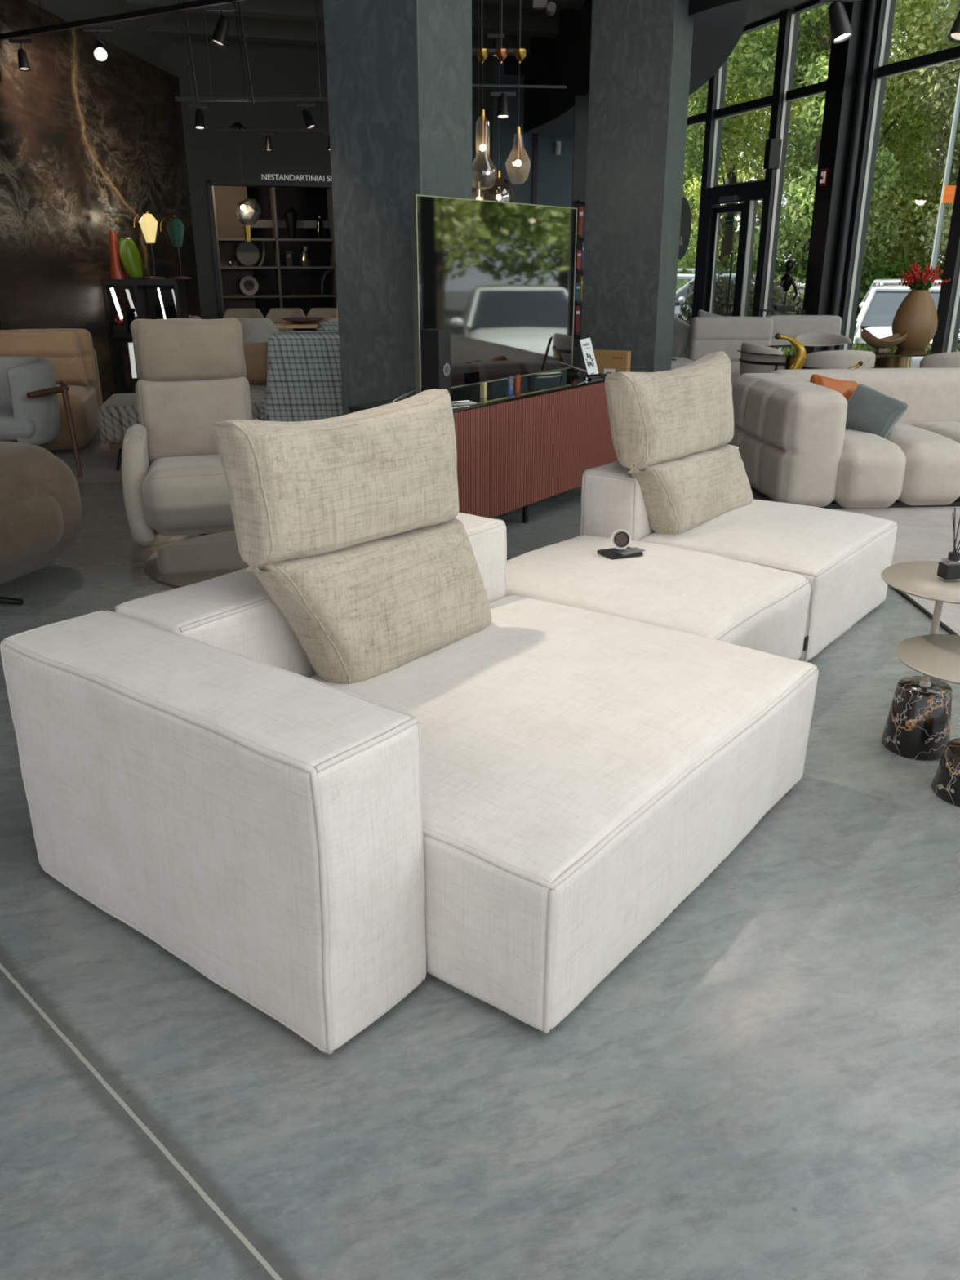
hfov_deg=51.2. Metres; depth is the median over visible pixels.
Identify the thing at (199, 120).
track spotlight
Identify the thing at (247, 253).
disc sculpture
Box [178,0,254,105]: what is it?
frame
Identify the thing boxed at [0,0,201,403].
wall
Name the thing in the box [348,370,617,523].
tv cabinet
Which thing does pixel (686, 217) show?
wall sign
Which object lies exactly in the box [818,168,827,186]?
fire sign
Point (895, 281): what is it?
car
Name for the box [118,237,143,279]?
vase
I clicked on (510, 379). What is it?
booklet
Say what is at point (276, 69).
wall
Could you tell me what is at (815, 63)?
tree
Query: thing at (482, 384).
candle
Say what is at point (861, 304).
mirror
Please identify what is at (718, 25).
ceiling
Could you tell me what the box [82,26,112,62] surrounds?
track spotlight
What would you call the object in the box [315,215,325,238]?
carafe
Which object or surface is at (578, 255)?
book
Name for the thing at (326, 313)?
shell chair
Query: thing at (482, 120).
socket
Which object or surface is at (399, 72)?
column
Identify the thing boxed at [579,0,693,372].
column
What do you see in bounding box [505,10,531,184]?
glass pendant
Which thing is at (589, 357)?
picture
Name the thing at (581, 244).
book
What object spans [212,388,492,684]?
cushion
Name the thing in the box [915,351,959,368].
dining chair
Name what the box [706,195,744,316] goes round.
door
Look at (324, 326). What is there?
plaid armchair
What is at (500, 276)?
television
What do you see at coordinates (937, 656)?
side table
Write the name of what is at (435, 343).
tower speaker
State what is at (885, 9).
window
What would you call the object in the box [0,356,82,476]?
chair
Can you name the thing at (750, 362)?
dining chair
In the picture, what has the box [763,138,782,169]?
wall speaker
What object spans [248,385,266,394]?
bench
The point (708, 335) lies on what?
cushion
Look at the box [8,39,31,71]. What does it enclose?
track spotlight
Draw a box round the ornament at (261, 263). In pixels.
[258,242,265,266]
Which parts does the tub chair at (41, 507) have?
leg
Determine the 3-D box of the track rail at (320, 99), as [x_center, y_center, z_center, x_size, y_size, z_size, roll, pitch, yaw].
[-1.900,-5.502,8.636,1.601,1.526,0.032,-1,21,-2]
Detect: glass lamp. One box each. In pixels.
[133,209,165,279]
[160,213,191,279]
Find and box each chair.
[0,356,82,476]
[0,441,81,604]
[121,316,259,546]
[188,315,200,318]
[222,308,264,318]
[236,318,279,385]
[265,307,306,332]
[306,307,337,320]
[328,318,337,321]
[738,342,791,376]
[791,332,851,369]
[801,350,875,369]
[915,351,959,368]
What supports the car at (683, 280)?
on the ground
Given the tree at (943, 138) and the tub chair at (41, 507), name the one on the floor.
the tub chair at (41, 507)
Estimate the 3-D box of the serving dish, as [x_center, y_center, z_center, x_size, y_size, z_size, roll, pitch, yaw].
[-2.180,-3.936,12.357,0.540,0.060,0.540,0,21,0]
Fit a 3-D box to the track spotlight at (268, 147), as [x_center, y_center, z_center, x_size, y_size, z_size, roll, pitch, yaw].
[-2.280,-5.363,10.793,0.162,0.174,0.083,0,21,0]
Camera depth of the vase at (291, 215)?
16.84 m
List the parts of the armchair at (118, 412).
wooden frame, leg, seat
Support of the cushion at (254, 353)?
on the bench at (263, 388)
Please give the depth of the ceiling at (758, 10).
12.03 m
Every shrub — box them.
[676,270,798,356]
[732,270,805,315]
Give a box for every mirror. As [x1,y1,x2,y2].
[677,296,685,303]
[858,302,864,308]
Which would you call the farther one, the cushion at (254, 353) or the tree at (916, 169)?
the tree at (916, 169)
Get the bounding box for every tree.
[678,24,818,266]
[678,28,771,266]
[680,32,795,266]
[729,2,900,276]
[748,0,959,311]
[788,0,959,266]
[863,67,959,293]
[908,0,959,269]
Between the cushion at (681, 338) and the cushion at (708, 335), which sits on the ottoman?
the cushion at (681, 338)
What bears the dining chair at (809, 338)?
on the floor
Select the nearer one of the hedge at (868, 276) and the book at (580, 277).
the book at (580, 277)
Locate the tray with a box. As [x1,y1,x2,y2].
[293,292,317,294]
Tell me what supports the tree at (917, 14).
on the ground
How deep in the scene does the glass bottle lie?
17.08 m
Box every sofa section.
[506,534,810,659]
[579,446,897,662]
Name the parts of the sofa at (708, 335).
seat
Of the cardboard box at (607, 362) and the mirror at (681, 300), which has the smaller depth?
the cardboard box at (607, 362)
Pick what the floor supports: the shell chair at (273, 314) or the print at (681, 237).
the shell chair at (273, 314)
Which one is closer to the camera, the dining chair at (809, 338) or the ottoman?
the dining chair at (809, 338)
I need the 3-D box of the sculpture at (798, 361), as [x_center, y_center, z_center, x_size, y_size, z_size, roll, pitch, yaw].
[2.310,-1.808,7.602,0.248,0.998,0.180,0,21,0]
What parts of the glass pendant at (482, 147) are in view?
cord, bulb, lamp shade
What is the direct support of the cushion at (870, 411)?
on the tufted sofa at (795, 446)
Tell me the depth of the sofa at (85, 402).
8.40 m
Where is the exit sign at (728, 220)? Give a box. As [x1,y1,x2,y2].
[724,216,733,224]
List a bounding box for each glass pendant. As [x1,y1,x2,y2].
[471,0,497,190]
[472,0,484,199]
[482,0,515,202]
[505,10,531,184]
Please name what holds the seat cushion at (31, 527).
on the tub chair at (41, 507)
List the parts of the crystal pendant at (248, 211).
pendant canopy, cord, bulb, lamp shade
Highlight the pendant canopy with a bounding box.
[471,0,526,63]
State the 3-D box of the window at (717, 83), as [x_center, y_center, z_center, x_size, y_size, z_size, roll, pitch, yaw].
[3.087,-6.448,15.081,0.180,4.380,1.534,-6,22,-16]
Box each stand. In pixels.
[320,268,332,294]
[579,337,603,379]
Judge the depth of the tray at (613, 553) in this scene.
3.83 m
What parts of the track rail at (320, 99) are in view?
hanging rod, rail, hanging rod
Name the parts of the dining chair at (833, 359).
rail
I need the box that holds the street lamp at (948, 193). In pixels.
[928,75,959,284]
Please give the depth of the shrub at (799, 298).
16.94 m
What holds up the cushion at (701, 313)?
on the sofa at (708, 335)
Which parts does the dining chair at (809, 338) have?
backrest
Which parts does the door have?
handle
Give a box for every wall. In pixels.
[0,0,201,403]
[155,36,573,318]
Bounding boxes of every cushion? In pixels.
[0,332,88,386]
[0,496,62,572]
[132,316,245,381]
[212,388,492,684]
[243,341,267,385]
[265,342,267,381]
[604,351,753,534]
[671,314,690,357]
[688,316,773,360]
[697,309,722,316]
[766,315,841,345]
[809,373,857,400]
[844,383,909,439]
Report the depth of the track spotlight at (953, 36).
5.15 m
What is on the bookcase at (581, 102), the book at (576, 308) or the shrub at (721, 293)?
the book at (576, 308)
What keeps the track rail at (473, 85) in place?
hanging from the ceiling at (758, 10)
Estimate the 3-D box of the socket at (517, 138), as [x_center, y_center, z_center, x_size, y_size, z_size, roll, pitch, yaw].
[0.276,-3.553,7.209,0.020,0.160,0.019,0,21,0]
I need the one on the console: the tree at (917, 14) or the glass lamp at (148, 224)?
the glass lamp at (148, 224)
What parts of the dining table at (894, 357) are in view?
glass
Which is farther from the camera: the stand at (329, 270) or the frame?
the stand at (329, 270)
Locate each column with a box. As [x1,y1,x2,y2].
[323,0,472,413]
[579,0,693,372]
[801,0,876,315]
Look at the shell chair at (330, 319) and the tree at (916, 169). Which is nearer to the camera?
the shell chair at (330, 319)
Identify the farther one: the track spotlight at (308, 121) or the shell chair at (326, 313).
the shell chair at (326, 313)
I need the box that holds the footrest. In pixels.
[143,530,247,589]
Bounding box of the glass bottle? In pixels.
[299,244,312,266]
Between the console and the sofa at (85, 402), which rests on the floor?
the console
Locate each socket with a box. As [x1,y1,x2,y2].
[481,119,484,142]
[516,137,519,158]
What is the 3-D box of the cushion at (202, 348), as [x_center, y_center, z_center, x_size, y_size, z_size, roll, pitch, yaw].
[-1.490,-1.482,5.146,0.547,0.331,0.236,-6,21,-15]
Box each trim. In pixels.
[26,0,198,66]
[206,179,332,317]
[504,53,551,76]
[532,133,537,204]
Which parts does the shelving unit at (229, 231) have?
taupe panel, light rail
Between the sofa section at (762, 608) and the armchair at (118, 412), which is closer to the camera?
the sofa section at (762, 608)
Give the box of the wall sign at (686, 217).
[678,196,691,259]
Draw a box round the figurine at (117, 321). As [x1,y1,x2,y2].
[114,311,124,325]
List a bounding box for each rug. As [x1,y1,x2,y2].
[48,427,150,483]
[828,506,959,635]
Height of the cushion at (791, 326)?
0.500 m
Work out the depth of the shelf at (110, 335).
11.12 m
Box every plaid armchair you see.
[259,330,342,420]
[316,321,338,330]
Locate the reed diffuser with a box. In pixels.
[937,507,959,582]
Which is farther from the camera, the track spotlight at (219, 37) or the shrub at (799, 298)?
the shrub at (799, 298)
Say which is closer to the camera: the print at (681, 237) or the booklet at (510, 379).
the booklet at (510, 379)
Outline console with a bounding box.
[100,278,188,394]
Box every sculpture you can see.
[235,240,259,266]
[239,275,258,295]
[773,259,797,310]
[774,333,806,369]
[847,360,862,368]
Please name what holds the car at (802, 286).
on the ground
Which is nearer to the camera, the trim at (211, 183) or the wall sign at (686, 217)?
the wall sign at (686, 217)
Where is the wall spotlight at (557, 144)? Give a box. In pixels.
[555,141,560,155]
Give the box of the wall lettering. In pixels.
[261,173,331,181]
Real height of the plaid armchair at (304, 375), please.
1.053 m
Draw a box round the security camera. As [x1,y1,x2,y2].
[533,0,555,16]
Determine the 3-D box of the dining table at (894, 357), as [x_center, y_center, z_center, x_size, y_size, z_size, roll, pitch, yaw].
[3.620,-2.294,9.236,2.640,0.750,1.240,-4,21,-11]
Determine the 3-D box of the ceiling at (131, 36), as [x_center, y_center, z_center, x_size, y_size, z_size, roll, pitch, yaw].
[-3.962,-6.660,10.402,0.830,0.610,5.620,1,21,3]
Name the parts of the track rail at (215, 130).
hanging rod, rail, hanging rod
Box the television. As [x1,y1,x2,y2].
[392,194,588,404]
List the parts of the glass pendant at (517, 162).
bulb, lamp shade, cord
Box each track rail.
[0,0,246,40]
[174,0,328,102]
[213,0,328,132]
[471,84,566,88]
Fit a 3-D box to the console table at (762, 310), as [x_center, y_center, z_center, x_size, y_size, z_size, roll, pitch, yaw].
[3.660,-3.554,12.288,0.480,0.945,0.300,0,21,0]
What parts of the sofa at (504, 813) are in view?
armrest, backrest, seat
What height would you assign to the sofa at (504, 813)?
0.716 m
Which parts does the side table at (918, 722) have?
stem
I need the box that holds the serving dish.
[280,317,324,324]
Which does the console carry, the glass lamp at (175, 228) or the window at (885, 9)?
the glass lamp at (175, 228)
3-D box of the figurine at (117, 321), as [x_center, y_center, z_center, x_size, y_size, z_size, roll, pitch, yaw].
[-3.990,-3.556,11.078,0.110,0.183,0.087,0,21,0]
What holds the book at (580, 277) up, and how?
on the bookcase at (581, 102)
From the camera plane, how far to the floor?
1.95 m
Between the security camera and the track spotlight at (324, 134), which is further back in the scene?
the track spotlight at (324, 134)
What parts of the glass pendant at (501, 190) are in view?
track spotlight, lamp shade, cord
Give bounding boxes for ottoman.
[671,356,693,368]
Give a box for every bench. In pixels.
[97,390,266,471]
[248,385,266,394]
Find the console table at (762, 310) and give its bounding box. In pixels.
[759,309,805,316]
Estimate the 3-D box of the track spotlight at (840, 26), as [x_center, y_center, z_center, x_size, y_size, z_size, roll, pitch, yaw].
[1.860,-3.222,5.200,0.207,0.216,0.128,0,21,0]
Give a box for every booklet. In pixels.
[507,375,513,393]
[515,374,519,392]
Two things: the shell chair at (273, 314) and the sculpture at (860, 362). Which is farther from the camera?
the shell chair at (273, 314)
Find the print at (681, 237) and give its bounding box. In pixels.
[679,235,682,244]
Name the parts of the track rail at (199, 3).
hanging rod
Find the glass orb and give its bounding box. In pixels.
[227,260,233,266]
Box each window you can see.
[681,58,727,358]
[696,8,799,316]
[785,0,896,343]
[876,45,959,343]
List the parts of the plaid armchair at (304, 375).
armrest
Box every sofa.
[0,328,102,450]
[0,512,818,1053]
[688,315,841,386]
[728,367,959,508]
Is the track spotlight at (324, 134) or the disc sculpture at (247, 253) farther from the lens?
the disc sculpture at (247, 253)
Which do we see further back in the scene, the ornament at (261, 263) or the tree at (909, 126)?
the tree at (909, 126)
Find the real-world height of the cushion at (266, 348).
0.361 m
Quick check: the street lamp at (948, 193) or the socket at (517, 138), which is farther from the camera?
the street lamp at (948, 193)
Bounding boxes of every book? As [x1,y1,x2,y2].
[573,305,580,333]
[574,282,580,301]
[575,249,581,268]
[576,206,583,235]
[578,275,582,301]
[579,242,583,268]
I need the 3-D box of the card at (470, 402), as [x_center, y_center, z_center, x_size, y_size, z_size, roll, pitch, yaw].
[-0.095,-1.262,5.331,0.140,0.004,0.060,-10,23,-24]
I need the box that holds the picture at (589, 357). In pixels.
[586,353,594,367]
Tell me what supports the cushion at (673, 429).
on the sofa section at (843, 556)
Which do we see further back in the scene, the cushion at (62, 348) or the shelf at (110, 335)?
the shelf at (110, 335)
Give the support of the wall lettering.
attached to the wall at (276, 69)
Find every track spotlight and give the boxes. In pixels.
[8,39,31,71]
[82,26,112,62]
[187,103,208,129]
[205,6,235,47]
[260,133,275,151]
[296,103,316,129]
[323,133,330,151]
[490,92,515,119]
[817,0,860,44]
[947,9,959,43]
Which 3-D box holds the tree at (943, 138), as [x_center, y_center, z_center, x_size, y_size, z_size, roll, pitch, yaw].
[12.812,-13.306,22.263,5.463,12.924,5.804,-17,27,-38]
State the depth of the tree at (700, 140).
26.78 m
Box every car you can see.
[674,272,755,319]
[677,267,729,273]
[733,281,804,309]
[853,284,959,368]
[858,278,942,308]
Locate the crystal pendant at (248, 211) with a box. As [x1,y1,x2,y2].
[228,121,261,241]
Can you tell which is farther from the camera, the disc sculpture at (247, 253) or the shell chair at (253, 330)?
the disc sculpture at (247, 253)
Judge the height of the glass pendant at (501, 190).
2.460 m
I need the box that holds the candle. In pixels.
[480,380,486,398]
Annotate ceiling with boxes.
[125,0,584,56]
[471,0,813,26]
[523,0,749,136]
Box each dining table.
[271,320,328,331]
[737,342,959,369]
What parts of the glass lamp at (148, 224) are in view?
lamp shade, stem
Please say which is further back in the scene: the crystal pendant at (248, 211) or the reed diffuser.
the crystal pendant at (248, 211)
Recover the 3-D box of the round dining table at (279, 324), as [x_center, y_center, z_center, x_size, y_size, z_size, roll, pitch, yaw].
[-2.150,-3.581,12.598,2.300,0.775,1.100,-4,21,-9]
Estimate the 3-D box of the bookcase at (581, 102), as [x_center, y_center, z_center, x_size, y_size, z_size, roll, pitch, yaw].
[1.428,-4.459,11.492,0.740,3.200,0.310,-2,21,-5]
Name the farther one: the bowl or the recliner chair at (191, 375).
the bowl
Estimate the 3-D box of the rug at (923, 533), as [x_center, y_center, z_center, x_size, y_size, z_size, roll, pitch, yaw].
[4.709,-0.127,4.550,5.382,0.014,5.400,0,21,0]
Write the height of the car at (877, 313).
1.535 m
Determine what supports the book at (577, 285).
on the bookcase at (581, 102)
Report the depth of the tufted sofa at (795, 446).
6.34 m
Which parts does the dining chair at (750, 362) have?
rail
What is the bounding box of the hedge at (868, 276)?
[677,254,944,338]
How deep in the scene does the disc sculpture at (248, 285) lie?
17.03 m
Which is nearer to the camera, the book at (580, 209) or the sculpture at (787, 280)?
the book at (580, 209)
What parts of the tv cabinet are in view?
door, glass, door, leg, door, door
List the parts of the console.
dark glass panel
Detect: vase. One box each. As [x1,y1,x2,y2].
[97,196,126,279]
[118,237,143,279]
[284,207,297,238]
[891,262,950,349]
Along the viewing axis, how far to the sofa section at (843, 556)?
4.20 m
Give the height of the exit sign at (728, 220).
0.100 m
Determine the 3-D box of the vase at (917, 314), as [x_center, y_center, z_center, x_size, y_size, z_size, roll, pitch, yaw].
[3.944,-2.995,9.011,0.408,0.720,0.400,0,21,0]
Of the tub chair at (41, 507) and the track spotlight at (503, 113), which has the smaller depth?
the tub chair at (41, 507)
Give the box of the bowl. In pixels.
[860,327,907,350]
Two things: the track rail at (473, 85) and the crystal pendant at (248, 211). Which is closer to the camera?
the track rail at (473, 85)
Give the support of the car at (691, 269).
on the ground
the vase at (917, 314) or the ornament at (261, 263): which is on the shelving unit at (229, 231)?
the ornament at (261, 263)
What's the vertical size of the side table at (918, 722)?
0.580 m
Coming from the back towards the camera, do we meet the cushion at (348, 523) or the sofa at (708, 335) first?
the sofa at (708, 335)
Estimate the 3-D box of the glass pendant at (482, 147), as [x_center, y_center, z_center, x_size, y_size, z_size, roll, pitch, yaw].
[0.020,-4.390,6.892,0.210,2.370,0.210,0,21,0]
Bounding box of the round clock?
[610,529,631,549]
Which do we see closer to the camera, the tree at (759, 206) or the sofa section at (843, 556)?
the sofa section at (843, 556)
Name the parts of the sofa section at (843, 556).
backrest, seat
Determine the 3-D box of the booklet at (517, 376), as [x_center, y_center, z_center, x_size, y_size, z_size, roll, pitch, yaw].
[0.218,-1.482,5.783,0.012,0.095,0.060,8,22,20]
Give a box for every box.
[112,324,133,333]
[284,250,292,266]
[592,349,631,373]
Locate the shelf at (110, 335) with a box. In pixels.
[108,333,133,337]
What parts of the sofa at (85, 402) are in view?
seat, backrest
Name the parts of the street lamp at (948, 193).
orange plate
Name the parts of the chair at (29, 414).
seat, wooden arm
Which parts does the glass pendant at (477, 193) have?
lamp shade, cord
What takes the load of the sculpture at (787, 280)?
on the console table at (762, 310)
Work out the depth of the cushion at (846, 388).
6.77 m
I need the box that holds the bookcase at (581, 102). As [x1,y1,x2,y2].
[566,95,588,372]
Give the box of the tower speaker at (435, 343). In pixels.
[420,328,450,392]
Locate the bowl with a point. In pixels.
(880, 344)
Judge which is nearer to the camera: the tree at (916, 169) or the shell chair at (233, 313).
the shell chair at (233, 313)
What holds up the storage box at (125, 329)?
on the console
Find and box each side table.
[880,560,959,760]
[895,634,959,807]
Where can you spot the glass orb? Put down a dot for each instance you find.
(230, 263)
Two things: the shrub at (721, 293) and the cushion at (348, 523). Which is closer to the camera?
the cushion at (348, 523)
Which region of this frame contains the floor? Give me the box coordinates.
[0,368,959,1279]
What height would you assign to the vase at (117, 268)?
0.829 m
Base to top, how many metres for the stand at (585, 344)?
0.250 m
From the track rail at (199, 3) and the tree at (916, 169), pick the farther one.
the tree at (916, 169)
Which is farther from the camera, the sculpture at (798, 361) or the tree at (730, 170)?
the tree at (730, 170)
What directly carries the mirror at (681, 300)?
attached to the car at (683, 280)
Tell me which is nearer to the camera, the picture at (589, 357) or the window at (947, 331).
the picture at (589, 357)
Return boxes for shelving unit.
[212,186,337,315]
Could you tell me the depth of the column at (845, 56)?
11.29 m
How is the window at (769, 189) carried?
on the floor
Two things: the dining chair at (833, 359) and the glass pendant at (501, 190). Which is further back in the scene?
the dining chair at (833, 359)
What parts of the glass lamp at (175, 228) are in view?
lamp shade, stem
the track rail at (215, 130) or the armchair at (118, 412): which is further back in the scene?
the track rail at (215, 130)
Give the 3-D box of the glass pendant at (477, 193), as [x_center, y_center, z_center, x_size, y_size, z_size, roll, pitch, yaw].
[-0.010,-4.570,7.465,0.110,2.440,0.110,0,21,0]
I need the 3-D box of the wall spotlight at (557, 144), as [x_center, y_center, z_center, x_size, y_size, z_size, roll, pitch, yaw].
[1.154,-7.303,14.881,0.090,0.180,0.105,-7,22,-17]

